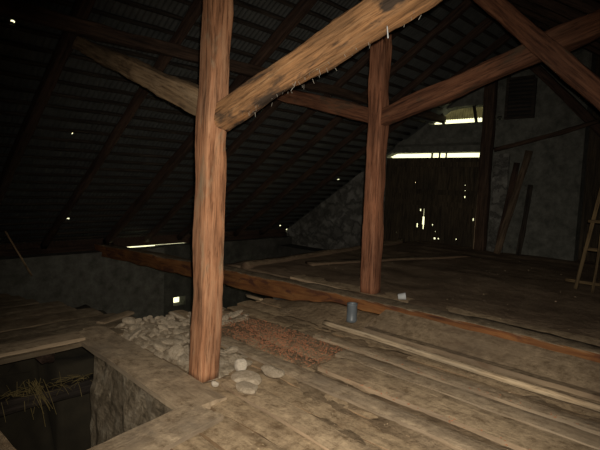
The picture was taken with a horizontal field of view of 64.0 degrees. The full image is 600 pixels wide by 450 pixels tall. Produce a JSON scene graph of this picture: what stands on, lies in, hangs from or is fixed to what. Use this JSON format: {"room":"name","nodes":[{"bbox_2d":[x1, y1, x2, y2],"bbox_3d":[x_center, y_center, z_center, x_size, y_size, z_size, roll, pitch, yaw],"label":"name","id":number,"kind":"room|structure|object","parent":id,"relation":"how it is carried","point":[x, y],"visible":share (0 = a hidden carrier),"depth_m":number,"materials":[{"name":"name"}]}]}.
{"room":"farm building","nodes":[
{"label":"farm building","id":0,"kind":"room"},
{"bbox_2d":[0,246,164,319],"bbox_3d":[-6.625,1.936,8.557,0.389,2.525,9.100,7,7,44],"label":"wall","id":1,"kind":"structure","parent":0,"point":[79,278],"depth_m":10.32,"materials":[{"name":"stone"}]},
{"bbox_2d":[34,353,54,363],"bbox_3d":[-4.488,0.983,6.572,5.850,0.155,0.134,7,7,44],"label":"joist","id":2,"kind":"object","parent":1,"relation":"on","point":[49,358],"visible":0.08,"depth_m":4.55,"materials":[{"name":"brown wood"}]},
{"bbox_2d":[0,243,113,256],"bbox_3d":[-7.104,0.650,8.264,0.219,0.220,7.900,7,7,44],"label":"wall plate","id":3,"kind":"object","parent":1,"relation":"on","point":[58,249],"visible":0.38,"depth_m":10.03,"materials":[{"name":"brown wood"}]},
{"bbox_2d":[40,0,202,248],"bbox_3d":[-2.647,-1.552,7.218,7.266,4.768,0.122,7,7,44],"label":"rafter","id":4,"kind":"object","parent":3,"relation":"on","point":[195,9],"visible":0.9,"depth_m":7.24,"materials":[{"name":"brown wood"}]},
{"bbox_2d":[94,243,599,362],"bbox_3d":[0.600,1.041,5.886,14.305,0.536,0.297,7,7,44],"label":"tie beam","id":5,"kind":"structure","parent":1,"relation":"on","point":[270,285],"depth_m":5.87,"materials":[{"name":"orange wood"}]},
{"bbox_2d":[103,0,317,244],"bbox_3d":[-1.715,-1.599,8.177,7.283,4.789,0.152,7,7,44],"label":"rafter","id":6,"kind":"object","parent":5,"relation":"on","point":[302,7],"visible":0.81,"depth_m":8.22,"materials":[{"name":"brown wood"}]},
{"bbox_2d":[473,0,599,110],"bbox_3d":[2.627,-0.899,3.905,3.830,3.805,0.175,7,7,44],"label":"strut","id":7,"kind":"object","parent":5,"relation":"on","point":[553,54],"visible":1,"depth_m":4.22,"materials":[{"name":"brown wood"}]},
{"bbox_2d":[90,355,171,447],"bbox_3d":[-1.216,2.535,4.025,1.960,2.555,0.343,7,7,44],"label":"wall","id":8,"kind":"structure","parent":0,"point":[119,405],"depth_m":4.19,"materials":[{"name":"stone"}]},
{"bbox_2d":[155,236,291,316],"bbox_3d":[-1.812,1.678,13.705,0.324,2.525,5.000,7,7,44],"label":"wall","id":9,"kind":"structure","parent":0,"point":[175,285],"depth_m":13.24,"materials":[{"name":"stone"}]},
{"bbox_2d":[0,228,285,249],"bbox_3d":[-5.153,0.439,10.228,0.080,0.248,13.450,7,7,44],"label":"trim","id":10,"kind":"structure","parent":9,"relation":"attached to","point":[128,241],"depth_m":11.34,"materials":[{"name":"brown wood"}]},
{"bbox_2d":[188,232,286,242],"bbox_3d":[-1.724,0.380,13.800,0.217,0.215,3.550,7,7,44],"label":"wall plate","id":11,"kind":"object","parent":9,"relation":"on","point":[266,235],"visible":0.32,"depth_m":14.00,"materials":[{"name":"brown wood"}]},
{"bbox_2d":[233,15,495,235],"bbox_3d":[0.852,-1.731,10.818,7.267,4.763,0.119,7,7,44],"label":"rafter","id":12,"kind":"object","parent":11,"relation":"on","point":[489,20],"visible":0.86,"depth_m":10.17,"materials":[{"name":"brown wood"}]},
{"bbox_2d":[259,31,512,234],"bbox_3d":[1.506,-1.762,11.494,7.270,4.765,0.119,7,7,44],"label":"rafter","id":13,"kind":"object","parent":11,"relation":"on","point":[507,36],"visible":0.73,"depth_m":11.59,"materials":[{"name":"brown wood"}]},
{"bbox_2d":[0,84,395,146],"bbox_3d":[-2.281,-1.769,7.295,0.075,0.072,13.400,7,7,44],"label":"batten","id":14,"kind":"object","parent":13,"relation":"on","point":[2,86],"visible":0.57,"depth_m":7.03,"materials":[{"name":"brown wood"}]},
{"bbox_2d":[0,70,402,140],"bbox_3d":[-2.128,-1.883,7.141,0.075,0.072,13.400,7,7,44],"label":"batten","id":15,"kind":"object","parent":13,"relation":"on","point":[2,72],"visible":0.55,"depth_m":6.63,"materials":[{"name":"brown wood"}]},
{"bbox_2d":[0,54,409,134],"bbox_3d":[-1.976,-1.998,6.987,0.075,0.072,13.400,7,7,44],"label":"batten","id":16,"kind":"object","parent":13,"relation":"on","point":[2,57],"visible":0.49,"depth_m":6.30,"materials":[{"name":"brown wood"}]},
{"bbox_2d":[0,38,417,129],"bbox_3d":[-1.824,-2.112,6.834,0.075,0.072,13.400,7,7,44],"label":"batten","id":17,"kind":"object","parent":13,"relation":"on","point":[2,41],"visible":0.23,"depth_m":5.63,"materials":[{"name":"brown wood"}]},
{"bbox_2d":[0,21,425,123],"bbox_3d":[-1.672,-2.226,6.681,0.075,0.072,13.400,7,7,44],"label":"batten","id":18,"kind":"object","parent":13,"relation":"on","point":[2,23],"visible":0.36,"depth_m":6.04,"materials":[{"name":"brown wood"}]},
{"bbox_2d":[44,0,442,110],"bbox_3d":[-1.368,-2.455,6.374,0.075,0.072,13.400,7,7,44],"label":"batten","id":19,"kind":"object","parent":13,"relation":"on","point":[60,2],"visible":0.43,"depth_m":5.96,"materials":[{"name":"brown wood"}]},
{"bbox_2d":[114,0,450,103],"bbox_3d":[-1.215,-2.569,6.220,0.075,0.072,13.400,7,7,44],"label":"batten","id":20,"kind":"object","parent":13,"relation":"on","point":[127,2],"visible":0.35,"depth_m":6.33,"materials":[{"name":"brown wood"}]},
{"bbox_2d":[173,0,429,86],"bbox_3d":[-1.063,-2.683,6.067,0.075,0.072,13.400,7,7,44],"label":"batten","id":21,"kind":"object","parent":13,"relation":"on","point":[186,2],"visible":0.33,"depth_m":6.67,"materials":[{"name":"brown wood"}]},
{"bbox_2d":[233,0,444,80],"bbox_3d":[-0.911,-2.798,5.913,0.075,0.072,13.400,7,7,44],"label":"batten","id":22,"kind":"object","parent":13,"relation":"on","point":[240,3],"visible":0.44,"depth_m":6.55,"materials":[{"name":"brown wood"}]},
{"bbox_2d":[274,0,455,73],"bbox_3d":[-0.759,-2.912,5.760,0.075,0.072,13.400,7,7,44],"label":"batten","id":23,"kind":"object","parent":13,"relation":"on","point":[284,2],"visible":0.4,"depth_m":6.96,"materials":[{"name":"brown wood"}]},
{"bbox_2d":[319,0,465,65],"bbox_3d":[-0.607,-3.026,5.606,0.075,0.072,13.400,7,7,44],"label":"batten","id":24,"kind":"object","parent":13,"relation":"on","point":[329,2],"visible":0.48,"depth_m":8.09,"materials":[{"name":"brown wood"}]},
{"bbox_2d":[359,0,485,61],"bbox_3d":[-0.455,-3.141,5.453,0.075,0.072,13.400,7,7,44],"label":"batten","id":25,"kind":"object","parent":13,"relation":"on","point":[411,24],"visible":0.49,"depth_m":8.45,"materials":[{"name":"brown wood"}]},
{"bbox_2d":[421,12,499,55],"bbox_3d":[-0.302,-3.255,5.299,0.075,0.072,13.400,7,7,44],"label":"batten","id":26,"kind":"object","parent":13,"relation":"attached to","point":[425,14],"visible":0.51,"depth_m":8.37,"materials":[{"name":"brown wood"}]},
{"bbox_2d":[438,2,515,48],"bbox_3d":[-0.150,-3.369,5.146,0.075,0.072,13.400,7,7,44],"label":"batten","id":27,"kind":"object","parent":13,"relation":"on","point":[440,4],"visible":0.64,"depth_m":8.32,"materials":[{"name":"brown wood"}]},
{"bbox_2d":[462,0,504,28],"bbox_3d":[0.002,-3.484,4.992,0.075,0.072,13.400,7,7,44],"label":"batten","id":28,"kind":"object","parent":13,"relation":"attached to","point":[474,6],"visible":0.3,"depth_m":8.15,"materials":[{"name":"brown wood"}]},
{"bbox_2d":[0,0,545,244],"bbox_3d":[-2.306,-1.690,7.604,7.342,4.783,14.003,7,7,44],"label":"ceiling","id":29,"kind":"structure","parent":0,"point":[111,6],"depth_m":8.04,"materials":[{"name":"tile"}]},
{"bbox_2d":[0,293,599,449],"bbox_3d":[-1.821,1.299,2.950,14.186,0.078,7.196,7,7,44],"label":"floor","id":30,"kind":"structure","parent":0,"point":[240,418],"depth_m":3.88,"materials":[{"name":"brown wood"}]},
{"bbox_2d":[4,231,32,275],"bbox_3d":[-4.672,0.480,7.976,0.407,0.772,0.027,0,5,-22],"label":"stick","id":31,"kind":"object","parent":30,"relation":"on","point":[11,241],"visible":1,"depth_m":7.97,"materials":[{"name":"brown wood"}]},
{"bbox_2d":[0,331,84,357],"bbox_3d":[-2.565,1.103,4.322,1.143,0.042,0.270,-3,7,-45],"label":"plank","id":32,"kind":"object","parent":30,"relation":"on","point":[18,347],"visible":1,"depth_m":4.42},
{"bbox_2d":[96,311,133,323],"bbox_3d":[-2.061,1.033,5.372,0.118,0.033,0.490,4,5,19],"label":"plank","id":33,"kind":"object","parent":30,"relation":"on","point":[124,314],"visible":0.99,"depth_m":5.35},
{"bbox_2d":[79,326,226,409],"bbox_3d":[-1.445,1.188,4.201,0.380,0.056,2.236,-3,7,-44],"label":"plank","id":34,"kind":"object","parent":30,"relation":"on","point":[164,381],"visible":0.94,"depth_m":3.95,"materials":[{"name":"wood"}]},
{"bbox_2d":[87,403,223,449],"bbox_3d":[-1.019,1.300,2.736,0.333,0.044,1.338,6,6,34],"label":"plank","id":35,"kind":"object","parent":30,"relation":"on","point":[169,430],"visible":1,"depth_m":2.98,"materials":[{"name":"wood"}]},
{"bbox_2d":[118,314,250,380],"bbox_3d":[-0.788,1.222,5.158,2.150,0.306,1.890,7,7,44],"label":"rubble","id":36,"kind":"object","parent":30,"relation":"on","point":[224,369],"visible":0.16,"depth_m":4.69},
{"bbox_2d":[122,317,135,324],"bbox_3d":[-1.815,1.022,5.106,0.140,0.086,0.138,2,5,-4],"label":"rubble stone","id":37,"kind":"object","parent":36,"relation":"on","point":[127,320],"visible":0.94,"depth_m":5.06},
{"bbox_2d":[129,324,136,329],"bbox_3d":[-1.734,1.062,4.974,0.083,0.055,0.082,1,5,-12],"label":"rubble stone","id":38,"kind":"object","parent":36,"relation":"on","point":[131,327],"visible":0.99,"depth_m":4.95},
{"bbox_2d":[127,328,141,340],"bbox_3d":[-1.657,1.100,4.806,0.118,0.113,0.195,4,5,21],"label":"rubble stone","id":39,"kind":"object","parent":36,"relation":"on","point":[136,332],"visible":0.91,"depth_m":4.76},
{"bbox_2d":[153,342,165,350],"bbox_3d":[-1.309,1.129,4.475,0.122,0.078,0.140,1,5,-18],"label":"rubble stone","id":40,"kind":"object","parent":36,"relation":"on","point":[159,346],"visible":0.98,"depth_m":4.43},
{"bbox_2d":[158,324,168,330],"bbox_3d":[-1.390,1.050,4.891,0.106,0.080,0.100,2,5,-7],"label":"rubble stone","id":41,"kind":"object","parent":36,"relation":"on","point":[160,326],"visible":0.98,"depth_m":4.86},
{"bbox_2d":[161,338,172,345],"bbox_3d":[-1.248,1.124,4.589,0.106,0.087,0.190,4,5,20],"label":"rubble stone","id":42,"kind":"object","parent":36,"relation":"on","point":[167,341],"visible":0.8,"depth_m":4.54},
{"bbox_2d":[161,319,172,327],"bbox_3d":[-1.401,1.049,5.068,0.135,0.099,0.109,2,5,0],"label":"rubble stone","id":43,"kind":"object","parent":36,"relation":"on","point":[169,323],"visible":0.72,"depth_m":5.04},
{"bbox_2d":[168,345,184,358],"bbox_3d":[-1.110,1.146,4.316,0.140,0.117,0.135,4,5,17],"label":"rubble stone","id":44,"kind":"object","parent":36,"relation":"on","point":[176,350],"visible":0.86,"depth_m":4.29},
{"bbox_2d":[169,311,185,318],"bbox_3d":[-1.389,1.041,5.492,0.229,0.094,0.131,2,5,-1],"label":"rubble stone","id":45,"kind":"object","parent":36,"relation":"on","point":[176,315],"visible":0.76,"depth_m":5.45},
{"bbox_2d":[173,338,183,344],"bbox_3d":[-1.163,1.121,4.571,0.093,0.067,0.163,0,6,-26],"label":"rubble stone","id":46,"kind":"object","parent":36,"relation":"on","point":[176,340],"visible":0.77,"depth_m":4.54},
{"bbox_2d":[177,336,187,342],"bbox_3d":[-1.150,1.121,4.681,0.115,0.059,0.078,3,5,10],"label":"rubble stone","id":47,"kind":"object","parent":36,"relation":"on","point":[183,338],"visible":0.57,"depth_m":4.67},
{"bbox_2d":[177,354,188,364],"bbox_3d":[-1.017,1.175,4.188,0.101,0.083,0.180,2,5,1],"label":"rubble stone","id":48,"kind":"object","parent":36,"relation":"on","point":[184,357],"visible":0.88,"depth_m":4.13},
{"bbox_2d":[222,314,228,320],"bbox_3d":[-0.858,1.062,5.465,0.086,0.076,0.135,5,6,27],"label":"rubble stone","id":49,"kind":"object","parent":36,"relation":"on","point":[226,316],"visible":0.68,"depth_m":5.45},
{"bbox_2d":[224,346,238,353],"bbox_3d":[-0.637,1.148,4.409,0.127,0.086,0.127,-2,7,-40],"label":"rubble stone","id":50,"kind":"object","parent":36,"relation":"on","point":[232,349],"visible":0.88,"depth_m":4.37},
{"bbox_2d":[229,310,242,317],"bbox_3d":[-0.746,1.044,5.631,0.173,0.086,0.110,-2,6,-38],"label":"rubble stone","id":51,"kind":"object","parent":36,"relation":"on","point":[238,312],"visible":0.91,"depth_m":5.60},
{"bbox_2d":[211,381,218,386],"bbox_3d":[-0.654,1.228,3.710,0.062,0.050,0.050,7,7,44],"label":"loose stone","id":52,"kind":"object","parent":30,"relation":"on","point":[213,383],"visible":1,"depth_m":3.69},
{"bbox_2d":[234,358,246,370],"bbox_3d":[-0.500,1.179,4.029,0.101,0.119,0.100,7,7,44],"label":"loose stone","id":53,"kind":"object","parent":30,"relation":"on","point":[240,364],"visible":0.88,"depth_m":4.00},
{"bbox_2d":[245,294,263,299],"bbox_3d":[-0.623,0.997,6.580,0.075,0.062,0.387,-2,6,-37],"label":"wood splinter","id":54,"kind":"object","parent":30,"relation":"on","point":[248,295],"visible":0.99,"depth_m":6.56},
{"bbox_2d":[261,365,284,377],"bbox_3d":[-0.231,1.196,3.925,0.238,0.066,0.157,5,5,24],"label":"loose stone","id":55,"kind":"object","parent":30,"relation":"on","point":[271,371],"visible":1,"depth_m":3.88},
{"bbox_2d":[222,311,348,367],"bbox_3d":[-0.387,1.137,5.012,1.901,0.019,0.689,7,7,44],"label":"reddish chaff","id":56,"kind":"object","parent":30,"relation":"on","point":[244,325],"visible":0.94,"depth_m":4.82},
{"bbox_2d":[221,379,371,449],"bbox_3d":[0.845,1.419,2.287,0.217,0.034,4.119,-2,7,-42],"label":"plank","id":57,"kind":"object","parent":30,"relation":"on","point":[300,421],"visible":0.86,"depth_m":3.19,"materials":[{"name":"wood"}]},
{"bbox_2d":[231,370,261,384],"bbox_3d":[-0.424,1.215,3.791,0.254,0.090,0.224,7,7,44],"label":"loose stone","id":58,"kind":"object","parent":57,"relation":"on","point":[252,377],"visible":0.8,"depth_m":3.75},
{"bbox_2d":[236,381,257,394],"bbox_3d":[-0.400,1.213,3.585,0.219,0.054,0.153,7,7,44],"label":"loose stone","id":59,"kind":"object","parent":57,"relation":"on","point":[245,387],"visible":1,"depth_m":3.53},
{"bbox_2d":[346,302,357,322],"bbox_3d":[0.577,0.970,5.333,0.120,0.205,0.120,7,7,44],"label":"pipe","id":60,"kind":"object","parent":30,"relation":"on","point":[351,306],"visible":0.99,"depth_m":5.29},
{"bbox_2d":[221,336,499,449],"bbox_3d":[1.225,1.388,2.798,5.670,0.034,0.201,7,7,44],"label":"plank","id":61,"kind":"object","parent":30,"relation":"on","point":[454,440],"visible":0.97,"depth_m":3.52,"materials":[{"name":"wood"}]},
{"bbox_2d":[131,316,599,449],"bbox_3d":[1.357,1.425,3.034,6.800,0.124,1.820,7,7,44],"label":"earth","id":62,"kind":"object","parent":30,"relation":"on","point":[393,428],"visible":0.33,"depth_m":3.66,"materials":[{"name":"soil"}]},
{"bbox_2d":[154,351,163,358],"bbox_3d":[-1.282,1.191,4.383,0.109,0.051,0.129,2,5,-6],"label":"rubble stone","id":63,"kind":"object","parent":62,"relation":"on","point":[159,354],"visible":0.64,"depth_m":4.37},
{"bbox_2d":[188,0,233,382],"bbox_3d":[-0.671,-1.022,3.733,0.279,4.574,0.207,7,7,44],"label":"post","id":64,"kind":"object","parent":62,"relation":"on","point":[208,230],"visible":0.95,"depth_m":3.74,"materials":[{"name":"orange wood"}]},
{"bbox_2d":[72,36,198,115],"bbox_3d":[-1.684,-1.546,4.696,3.059,1.250,0.152,7,7,44],"label":"strut","id":65,"kind":"object","parent":64,"relation":"attached to","point":[183,93],"visible":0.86,"depth_m":4.36,"materials":[{"name":"brown wood"}]},
{"bbox_2d":[0,0,445,122],"bbox_3d":[-1.304,-2.232,6.427,0.164,0.188,13.350,7,7,44],"label":"purlin","id":66,"kind":"object","parent":65,"relation":"on","point":[96,31],"visible":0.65,"depth_m":5.65,"materials":[{"name":"wood"}]},
{"bbox_2d":[214,0,442,131],"bbox_3d":[0.222,-1.097,2.863,0.163,0.960,2.459,-3,7,-45],"label":"strut","id":67,"kind":"object","parent":64,"relation":"attached to","point":[367,21],"visible":0.99,"depth_m":2.89,"materials":[{"name":"brown wood"}]},
{"bbox_2d":[242,16,420,116],"bbox_3d":[0.179,-0.974,2.948,1.548,0.509,0.121,7,7,44],"label":"cobweb","id":68,"kind":"object","parent":67,"relation":"attached to","point":[420,16],"visible":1,"depth_m":3.09},
{"bbox_2d":[313,333,599,435],"bbox_3d":[2.104,1.391,3.184,5.357,0.037,0.166,7,7,44],"label":"plank","id":69,"kind":"object","parent":62,"relation":"on","point":[593,427],"visible":0.98,"depth_m":3.84,"materials":[{"name":"wood"}]},
{"bbox_2d":[335,350,599,449],"bbox_3d":[2.097,1.416,2.898,4.755,0.035,0.189,7,7,43],"label":"plank","id":70,"kind":"object","parent":62,"relation":"on","point":[585,438],"visible":0.91,"depth_m":3.55,"materials":[{"name":"wood"}]},
{"bbox_2d":[213,366,583,449],"bbox_3d":[1.391,1.438,2.422,3.503,0.010,3.299,7,7,44],"label":"pale grit","id":71,"kind":"object","parent":30,"relation":"on","point":[440,366],"visible":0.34,"depth_m":3.33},
{"bbox_2d":[317,357,596,449],"bbox_3d":[1.883,1.418,2.652,4.532,0.045,0.358,7,7,44],"label":"plank","id":72,"kind":"object","parent":30,"relation":"on","point":[518,435],"visible":1,"depth_m":3.40,"materials":[{"name":"wood"}]},
{"bbox_2d":[271,336,588,449],"bbox_3d":[1.720,1.341,3.247,4.590,0.011,1.117,7,7,44],"label":"crumbs","id":73,"kind":"object","parent":72,"relation":"on","point":[321,336],"visible":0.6,"depth_m":3.62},
{"bbox_2d":[322,320,599,412],"bbox_3d":[2.224,1.314,3.295,5.540,0.063,0.064,7,7,45],"label":"pole","id":74,"kind":"object","parent":30,"relation":"on","point":[593,406],"visible":1,"depth_m":4.02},
{"bbox_2d":[363,309,599,401],"bbox_3d":[2.597,1.244,3.429,5.005,0.194,0.430,7,7,44],"label":"plank","id":75,"kind":"object","parent":30,"relation":"on","point":[571,374],"visible":0.98,"depth_m":4.24,"materials":[{"name":"wood"}]},
{"bbox_2d":[286,157,391,249],"bbox_3d":[0.879,0.471,14.085,3.650,4.878,0.521,7,7,44],"label":"wall","id":76,"kind":"structure","parent":0,"point":[337,222],"depth_m":13.61,"materials":[{"name":"stone"}]},
{"bbox_2d":[278,244,324,254],"bbox_3d":[0.917,0.875,13.490,4.800,0.220,0.650,7,7,44],"label":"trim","id":77,"kind":"structure","parent":76,"relation":"attached to","point":[292,249],"depth_m":14.17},
{"bbox_2d":[383,157,478,246],"bbox_3d":[3.183,-0.376,11.808,2.650,2.545,0.085,7,7,44],"label":"door","id":78,"kind":"structure","parent":76,"relation":"in","point":[440,186],"depth_m":11.74,"materials":[{"name":"brown wood"}]},
{"bbox_2d":[225,241,599,338],"bbox_3d":[4.518,1.036,6.508,10.050,0.265,6.150,7,7,44],"label":"floor","id":79,"kind":"structure","parent":0,"point":[530,296],"depth_m":6.93,"materials":[{"name":"wood"}]},
{"bbox_2d":[240,239,403,268],"bbox_3d":[0.766,0.571,9.469,0.269,0.268,5.224,6,7,38],"label":"log","id":80,"kind":"object","parent":79,"relation":"on","point":[250,264],"visible":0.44,"depth_m":8.54,"materials":[{"name":"brown wood"}]},
{"bbox_2d":[305,254,471,265],"bbox_3d":[1.688,0.605,8.504,3.495,0.045,0.290,0,6,-27],"label":"board","id":81,"kind":"object","parent":79,"relation":"on","point":[322,262],"visible":0.84,"depth_m":8.41,"materials":[{"name":"brown wood"}]},
{"bbox_2d":[290,275,599,346],"bbox_3d":[2.988,1.112,3.956,8.409,0.050,0.369,7,7,44],"label":"plank","id":82,"kind":"object","parent":79,"relation":"on","point":[318,280],"visible":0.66,"depth_m":5.10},
{"bbox_2d":[360,31,391,293],"bbox_3d":[0.943,-1.292,5.803,0.267,4.268,0.212,7,7,41],"label":"post","id":83,"kind":"object","parent":82,"relation":"on","point":[380,57],"visible":0.87,"depth_m":5.78,"materials":[{"name":"red wood"}]},
{"bbox_2d":[275,89,367,122],"bbox_3d":[0.076,-1.732,6.628,2.519,0.834,0.162,7,7,44],"label":"strut","id":84,"kind":"object","parent":83,"relation":"attached to","point":[340,107],"visible":0.64,"depth_m":6.26,"materials":[{"name":"brown wood"}]},
{"bbox_2d":[381,9,599,125],"bbox_3d":[1.927,-1.567,4.827,2.761,1.026,0.181,7,7,44],"label":"strut","id":85,"kind":"object","parent":83,"relation":"attached to","point":[578,32],"visible":0.86,"depth_m":4.79,"materials":[{"name":"brown wood"}]},
{"bbox_3d":[0.314,-3.421,4.796,0.168,0.184,13.350,7,7,44],"label":"ridge beam","id":86,"kind":"structure","parent":83,"relation":"on","visible":0},
{"bbox_2d":[0,0,95,203],"bbox_3d":[-3.490,-1.509,6.348,7.283,4.791,0.152,7,7,44],"label":"rafter","id":87,"kind":"object","parent":86,"relation":"on","point":[82,9],"visible":0.94,"depth_m":6.08,"materials":[{"name":"brown wood"}]},
{"bbox_2d":[144,88,294,241],"bbox_3d":[-1.039,-1.633,8.870,7.276,4.763,0.121,7,7,44],"label":"rafter","id":88,"kind":"object","parent":86,"relation":"on","point":[268,110],"visible":0.52,"depth_m":9.05,"materials":[{"name":"brown wood"}]},
{"bbox_2d":[177,19,413,239],"bbox_3d":[-0.395,-1.668,9.531,7.268,4.763,0.123,7,7,44],"label":"rafter","id":89,"kind":"object","parent":86,"relation":"on","point":[363,61],"visible":0.67,"depth_m":9.28,"materials":[{"name":"brown wood"}]},
{"bbox_2d":[225,0,474,224],"bbox_3d":[0.214,-1.698,10.160,7.265,4.770,0.125,7,7,44],"label":"rafter","id":90,"kind":"object","parent":86,"relation":"on","point":[461,8],"visible":0.74,"depth_m":9.54,"materials":[{"name":"brown wood"}]},
{"bbox_2d":[398,293,405,299],"bbox_3d":[1.188,0.826,5.589,0.100,0.093,0.090,3,5,13],"label":"plastic cup","id":91,"kind":"object","parent":82,"relation":"on","point":[402,296],"visible":1,"depth_m":5.56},
{"bbox_2d":[473,178,478,248],"bbox_3d":[3.982,-0.552,10.712,0.059,2.250,0.070,8,7,44],"label":"stud","id":92,"kind":"object","parent":79,"relation":"on","point":[478,178],"visible":0.12,"depth_m":10.76,"materials":[{"name":"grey wood"}]},
{"bbox_2d":[474,80,497,250],"bbox_3d":[4.050,-1.290,10.458,0.246,3.770,0.227,7,7,44],"label":"post","id":93,"kind":"object","parent":79,"relation":"on","point":[491,89],"visible":0.93,"depth_m":10.38,"materials":[{"name":"wood"}]},
{"bbox_2d":[496,162,519,242],"bbox_3d":[4.348,-0.356,10.080,0.387,1.915,0.132,2,5,-9],"label":"leaning board","id":94,"kind":"object","parent":79,"relation":"on","point":[514,174],"visible":0.56,"depth_m":10.05,"materials":[{"name":"brown wood"}]},
{"bbox_2d":[493,150,532,254],"bbox_3d":[4.388,-0.460,9.895,0.626,2.171,0.132,2,5,0],"label":"leaning board","id":95,"kind":"object","parent":79,"relation":"on","point":[528,154],"visible":1,"depth_m":9.88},
{"bbox_2d":[516,185,532,255],"bbox_3d":[4.611,-0.101,9.853,0.292,1.458,0.114,-1,6,-36],"label":"leaning board","id":96,"kind":"object","parent":79,"relation":"on","point":[530,187],"visible":1,"depth_m":9.84,"materials":[{"name":"brown wood"}]},
{"bbox_2d":[508,0,599,42],"bbox_3d":[5.408,-1.058,5.155,7.242,4.750,0.121,7,7,44],"label":"rafter","id":97,"kind":"object","parent":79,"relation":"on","point":[544,12],"visible":0.44,"depth_m":6.87,"materials":[{"name":"brown wood"}]},
{"bbox_2d":[511,2,599,49],"bbox_3d":[6.039,-1.087,5.799,7.238,4.750,0.116,7,7,44],"label":"rafter","id":98,"kind":"object","parent":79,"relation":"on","point":[535,16],"visible":0.33,"depth_m":7.73,"materials":[{"name":"brown wood"}]},
{"bbox_2d":[530,18,599,55],"bbox_3d":[6.699,-1.122,6.479,7.240,4.751,0.120,7,7,44],"label":"rafter","id":99,"kind":"object","parent":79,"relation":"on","point":[594,50],"visible":0.27,"depth_m":8.14,"materials":[{"name":"brown wood"}]},
{"bbox_2d":[565,188,599,288],"bbox_3d":[4.235,0.170,6.428,1.041,1.488,0.441,7,7,44],"label":"ladder","id":100,"kind":"object","parent":79,"relation":"on","point":[593,220],"visible":0.97,"depth_m":6.53,"materials":[{"name":"brown wood"}]},
{"bbox_2d":[591,236,599,292],"bbox_3d":[3.996,0.081,6.353,0.204,1.652,0.040,-1,6,-31],"label":"lath","id":101,"kind":"object","parent":79,"relation":"on","point":[598,250],"visible":1,"depth_m":6.36,"materials":[{"name":"brown wood"}]},
{"bbox_2d":[386,85,484,156],"bbox_3d":[3.271,-2.527,11.636,2.630,1.710,0.310,7,7,44],"label":"wall","id":102,"kind":"structure","parent":0,"point":[474,98],"depth_m":11.16,"materials":[{"name":"grey paint"}]},
{"bbox_2d":[394,137,480,153],"bbox_3d":[3.222,-1.914,11.650,2.650,0.332,0.365,7,7,44],"label":"trim","id":103,"kind":"structure","parent":102,"relation":"attached to","point":[463,140],"depth_m":11.34,"materials":[{"name":"grey paint"}]},
{"bbox_2d":[473,106,477,121],"bbox_3d":[3.993,-2.515,10.931,0.150,0.472,0.074,7,7,41],"label":"stud","id":104,"kind":"object","parent":102,"relation":"attached to","point":[474,107],"visible":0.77,"depth_m":10.91,"materials":[{"name":"brown wood"}]},
{"bbox_2d":[487,154,509,252],"bbox_3d":[4.302,-0.288,10.428,0.320,2.500,0.141,7,7,44],"label":"wall","id":105,"kind":"structure","parent":0,"point":[501,165],"depth_m":10.38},
{"bbox_2d":[486,47,595,260],"bbox_3d":[4.857,-0.288,10.221,2.000,7.380,0.465,7,7,44],"label":"wall","id":106,"kind":"structure","parent":0,"point":[556,171],"depth_m":9.70,"materials":[{"name":"grey paint"}]},
{"bbox_2d":[445,107,482,119],"bbox_3d":[3.851,-2.654,11.376,1.502,0.312,0.081,7,7,44],"label":"sheet","id":107,"kind":"object","parent":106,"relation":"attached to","point":[464,113],"visible":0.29,"depth_m":11.35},
{"bbox_2d":[504,74,537,119],"bbox_3d":[4.590,-2.699,9.981,0.600,0.960,0.068,7,7,44],"label":"shutter","id":108,"kind":"object","parent":106,"relation":"attached to","point":[520,98],"visible":0.98,"depth_m":9.97,"materials":[{"name":"brown wood"}]},
{"bbox_2d":[578,55,599,261],"bbox_3d":[7.993,0.343,7.358,6.570,6.873,0.062,7,7,44],"label":"wall","id":109,"kind":"structure","parent":0,"point":[592,177],"depth_m":9.45,"materials":[{"name":"brown wood"}]},
{"bbox_3d":[2.952,-1.028,2.525,7.362,4.796,14.003,7,7,44],"label":"ceiling","id":110,"kind":"structure","parent":0,"visible":0},
{"bbox_2d":[529,63,599,136],"bbox_3d":[5.532,-1.858,8.963,2.552,2.637,0.142,7,7,44],"label":"brace","id":111,"kind":"object","parent":110,"relation":"attached to","point":[569,99],"visible":0.94,"depth_m":9.24,"materials":[{"name":"brown wood"}]},
{"bbox_2d":[493,119,599,151],"bbox_3d":[4.826,-1.760,9.541,1.923,0.584,0.075,7,7,44],"label":"rail","id":112,"kind":"object","parent":111,"relation":"attached to","point":[596,121],"visible":1,"depth_m":9.44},
{"bbox_3d":[0.110,3.816,5.520,15.200,0.150,14.200,7,7,44],"label":"floor","id":113,"kind":"structure","parent":0,"visible":0},
{"bbox_2d":[0,358,54,449],"bbox_3d":[-3.403,2.422,4.305,4.600,2.356,2.260,7,7,44],"label":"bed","id":114,"kind":"object","parent":113,"relation":"on","point":[29,434],"visible":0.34,"depth_m":5.05,"materials":[{"name":"wood"}]},
{"bbox_2d":[0,364,49,426],"bbox_3d":[-3.076,2.158,3.990,2.307,1.868,3.916,-2,7,-43],"label":"hay","id":115,"kind":"object","parent":114,"relation":"on","point":[2,364],"visible":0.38,"depth_m":5.03},
{"bbox_2d":[37,305,106,449],"bbox_3d":[-2.973,2.371,6.333,2.400,2.138,1.230,7,7,44],"label":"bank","id":116,"kind":"object","parent":113,"relation":"on","point":[70,427],"visible":0.11,"depth_m":5.16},
{"bbox_3d":[-1.583,2.504,5.498,0.670,2.330,1.000,7,7,44],"label":"wall","id":117,"kind":"structure","parent":0,"visible":0},
{"bbox_2d":[0,374,93,416],"bbox_3d":[-2.794,1.691,4.473,0.182,0.166,1.800,7,6,44],"label":"beam","id":118,"kind":"structure","parent":117,"relation":"attached to","point":[15,404],"depth_m":4.71,"materials":[{"name":"brown wood"}]},
{"bbox_2d":[1,372,92,426],"bbox_3d":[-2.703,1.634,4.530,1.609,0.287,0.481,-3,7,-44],"label":"straw","id":119,"kind":"object","parent":118,"relation":"on","point":[83,378],"visible":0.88,"depth_m":4.64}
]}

